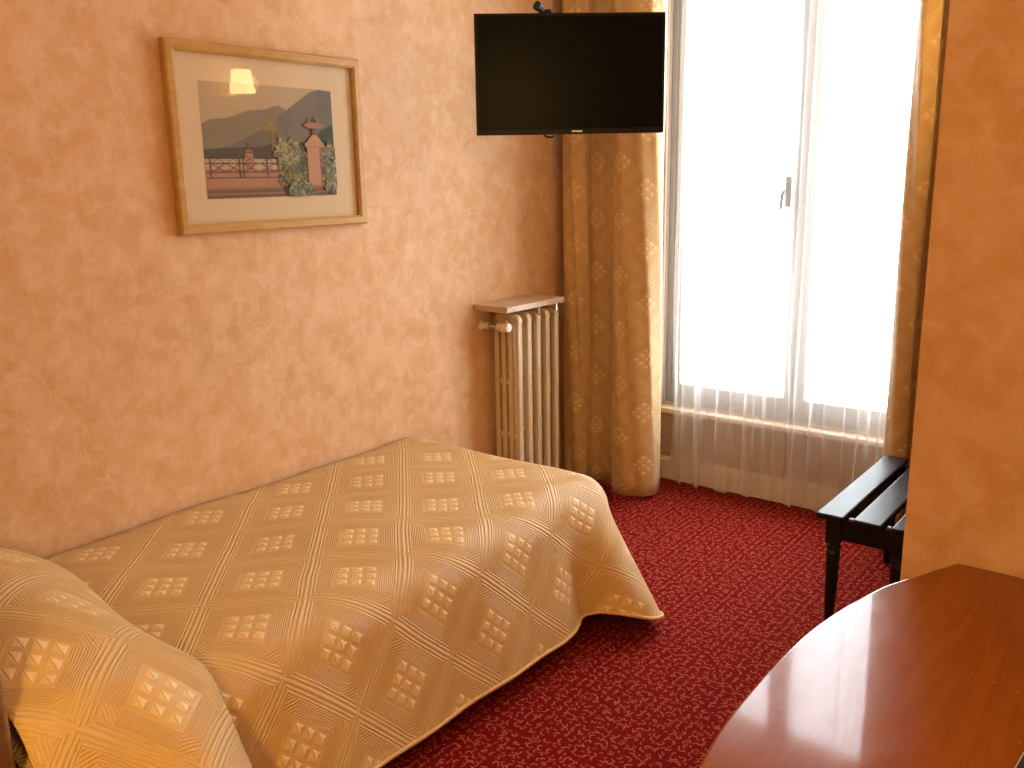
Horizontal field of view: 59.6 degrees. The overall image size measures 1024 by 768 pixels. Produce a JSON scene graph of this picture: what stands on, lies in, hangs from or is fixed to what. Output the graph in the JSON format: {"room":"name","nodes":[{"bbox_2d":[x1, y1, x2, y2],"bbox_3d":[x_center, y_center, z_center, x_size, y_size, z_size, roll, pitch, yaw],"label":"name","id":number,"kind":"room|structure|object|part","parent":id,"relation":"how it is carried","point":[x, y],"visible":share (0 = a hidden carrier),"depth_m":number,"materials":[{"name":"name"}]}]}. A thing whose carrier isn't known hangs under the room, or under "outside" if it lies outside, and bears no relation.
{"room":"hotel room","nodes":[
{"label":"hotel room","id":0,"kind":"room"},
{"bbox_2d":[0,0,563,557],"bbox_3d":[-1.281,-0.591,2.768,0.150,3.150,5.870,9,16,37],"label":"wall","id":1,"kind":"structure","parent":0,"point":[149,372],"depth_m":3.09,"materials":[{"name":"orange paint"}]},
{"bbox_2d":[158,36,366,235],"bbox_3d":[-0.833,-0.854,3.146,0.028,0.610,0.810,9,16,37],"label":"framed picture","id":2,"kind":"object","parent":1,"relation":"attached to","point":[260,139],"visible":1,"depth_m":3.10,"materials":[{"name":"brown wood"}]},
{"bbox_2d":[197,80,336,198],"bbox_3d":[-0.839,-0.850,3.143,0.008,0.377,0.558,9,16,37],"label":"print","id":3,"kind":"object","parent":2,"relation":"attached to","point":[257,139],"depth_m":3.12,"materials":[{"name":"multicoloured paper"}]},
{"bbox_2d":[533,1,552,12],"bbox_3d":[0.151,-1.298,3.721,0.357,0.408,0.833,-5,13,-15],"label":"wall bracket","id":4,"kind":"object","parent":1,"relation":"attached to","point":[538,6],"visible":0.12,"depth_m":3.28,"materials":[{"name":"black metal"}]},
{"bbox_2d":[474,12,665,137],"bbox_3d":[0.213,-1.139,3.319,0.699,0.436,0.070,-2,13,-3],"label":"television","id":5,"kind":"object","parent":4,"relation":"attached to","point":[545,74],"visible":1,"depth_m":3.29,"materials":[{"name":"black plastic"}]},
{"bbox_3d":[0.213,-1.146,3.321,0.699,0.423,0.060,-2,13,-3],"label":"casing","id":6,"kind":"part","parent":5,"relation":"part of","materials":[{"name":"black plastic"}]},
{"bbox_2d":[382,477,890,767],"bbox_3d":[0.164,1.218,2.046,3.750,0.100,5.870,9,16,37],"label":"floor","id":7,"kind":"structure","parent":0,"point":[737,581],"depth_m":3.11,"materials":[{"name":"red carpet"}]},
{"bbox_2d":[0,673,18,767],"bbox_3d":[-0.726,0.509,2.741,0.990,1.000,2.060,9,16,37],"label":"bed","id":8,"kind":"object","parent":7,"relation":"on","point":[7,760],"visible":0.02,"depth_m":1.67,"materials":[{"name":"brown wood"}]},
{"bbox_2d":[8,437,663,767],"bbox_3d":[-0.541,0.722,2.806,1.270,0.512,2.150,9,16,37],"label":"bedspread","id":9,"kind":"object","parent":8,"relation":"on","point":[342,613],"visible":0.91,"depth_m":2.65,"materials":[{"name":"beige fabric"}]},
{"bbox_2d":[0,548,251,767],"bbox_3d":[-1.102,0.725,2.060,1.274,0.552,0.590,9,16,37],"label":"pillow","id":10,"kind":"object","parent":9,"relation":"on","point":[84,686],"visible":0.99,"depth_m":1.86,"materials":[{"name":"beige fabric"}]},
{"bbox_2d":[478,303,558,467],"bbox_3d":[0.052,0.117,4.365,0.192,1.004,0.407,9,16,37],"label":"radiator","id":11,"kind":"object","parent":7,"relation":"on","point":[525,341],"visible":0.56,"depth_m":4.27,"materials":[{"name":"beige metal"}]},
{"bbox_3d":[-0.038,-0.260,4.109,0.070,0.046,0.046,9,16,37],"label":"valve knob","id":12,"kind":"part","parent":11,"relation":"part of","materials":[{"name":"beige plastic"}]},
{"bbox_2d":[473,294,563,313],"bbox_3d":[0.038,-0.383,4.234,0.203,0.028,0.450,9,16,37],"label":"shelf","id":13,"kind":"object","parent":11,"relation":"on","point":[529,301],"visible":1,"depth_m":4.16,"materials":[{"name":"beige wood"}]},
{"bbox_2d":[699,564,1023,767],"bbox_3d":[0.952,0.950,1.298,1.254,0.730,1.392,9,16,37],"label":"desk","id":14,"kind":"object","parent":7,"relation":"on","point":[926,670],"visible":1,"depth_m":1.54,"materials":[{"name":"brown wood"}]},
{"bbox_2d":[1015,752,1023,767],"bbox_3d":[0.782,0.594,1.187,0.242,0.018,0.335,11,18,42],"label":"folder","id":15,"kind":"object","parent":14,"relation":"on","point":[1020,764],"visible":1,"depth_m":1.31,"materials":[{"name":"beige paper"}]},
{"bbox_2d":[816,455,909,620],"bbox_3d":[1.441,0.609,3.354,0.344,0.450,0.805,9,16,37],"label":"bench","id":16,"kind":"object","parent":7,"relation":"on","point":[864,513],"visible":0.64,"depth_m":3.14,"materials":[{"name":"black wood"}]},
{"bbox_3d":[1.130,0.671,3.160,0.052,0.428,0.052,9,16,37],"label":"leg","id":17,"kind":"part","parent":16,"relation":"part of","materials":[{"name":"black wood"}]},
{"bbox_3d":[1.211,0.513,3.055,0.216,0.076,0.028,9,16,37],"label":"rail","id":18,"kind":"part","parent":16,"relation":"part of","materials":[{"name":"black wood"}]},
{"bbox_3d":[1.344,0.433,3.389,0.026,0.076,0.705,9,16,37],"label":"rail","id":19,"kind":"part","parent":16,"relation":"part of","materials":[{"name":"black wood"}]},
{"bbox_3d":[1.565,0.538,3.699,0.052,0.428,0.052,9,16,37],"label":"leg","id":20,"kind":"part","parent":16,"relation":"part of","materials":[{"name":"black wood"}]},
{"bbox_3d":[1.300,0.698,3.029,0.052,0.428,0.052,9,16,37],"label":"leg","id":21,"kind":"part","parent":16,"relation":"part of","materials":[{"name":"black wood"}]},
{"bbox_3d":[1.647,0.381,3.594,0.216,0.076,0.028,9,16,37],"label":"rail","id":22,"kind":"part","parent":16,"relation":"part of","materials":[{"name":"black wood"}]},
{"bbox_2d":[660,0,884,489],"bbox_3d":[1.370,-0.974,4.210,2.180,3.150,0.250,9,16,37],"label":"sheer curtain","id":23,"kind":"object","parent":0,"point":[796,457],"depth_m":4.47,"materials":[{"name":"white fabric"}]},
{"bbox_2d":[660,455,842,510],"bbox_3d":[1.315,0.525,4.448,2.180,0.125,0.018,9,16,37],"label":"baseboard","id":24,"kind":"structure","parent":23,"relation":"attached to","point":[785,491],"depth_m":4.53,"materials":[{"name":"beige paint"}]},
{"bbox_2d":[661,0,886,447],"bbox_3d":[1.345,-1.053,4.079,1.690,2.615,0.160,9,16,37],"label":"window","id":25,"kind":"structure","parent":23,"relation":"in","point":[794,404],"depth_m":4.31,"materials":[{"name":"beige paint"}]},
{"bbox_3d":[1.314,-1.058,4.047,1.622,2.590,0.036,9,16,37],"label":"casing","id":26,"kind":"part","parent":25,"relation":"part of","materials":[{"name":"beige paint"}]},
{"bbox_3d":[1.098,-1.070,4.304,0.665,2.395,0.055,9,16,37],"label":"sash","id":27,"kind":"part","parent":25,"relation":"part of","materials":[{"name":"white glass"}]},
{"bbox_3d":[1.267,-0.884,4.141,0.060,0.150,0.031,-13,18,-42],"label":"handle","id":28,"kind":"part","parent":25,"relation":"part of","materials":[{"name":"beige metal"}]},
{"bbox_3d":[1.621,-0.987,3.902,0.665,2.395,0.055,9,16,37],"label":"sash","id":29,"kind":"part","parent":25,"relation":"part of","materials":[{"name":"white glass"}]},
{"bbox_3d":[1.173,-2.300,3.680,2.140,0.028,0.304,9,16,37],"label":"curtain rod","id":30,"kind":"object","parent":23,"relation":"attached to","visible":0},
{"bbox_2d":[562,0,667,496],"bbox_3d":[0.479,-0.913,4.369,0.568,2.948,0.213,9,16,37],"label":"curtain","id":31,"kind":"object","parent":30,"relation":"hanging from","point":[613,183],"visible":0.81,"depth_m":4.42,"materials":[{"name":"gold fabric"}]},
{"bbox_2d":[883,0,949,524],"bbox_3d":[1.731,-0.719,3.433,0.171,2.948,0.476,-13,18,-42],"label":"curtain","id":32,"kind":"object","parent":30,"relation":"hanging from","point":[933,16],"visible":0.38,"depth_m":3.56,"materials":[{"name":"gold fabric"}]},
{"bbox_2d":[900,0,1023,580],"bbox_3d":[2.162,-0.558,2.350,1.420,3.150,2.270,9,16,37],"label":"wall partition","id":33,"kind":"structure","parent":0,"point":[965,506],"depth_m":1.91,"materials":[{"name":"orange paint"}]}
]}

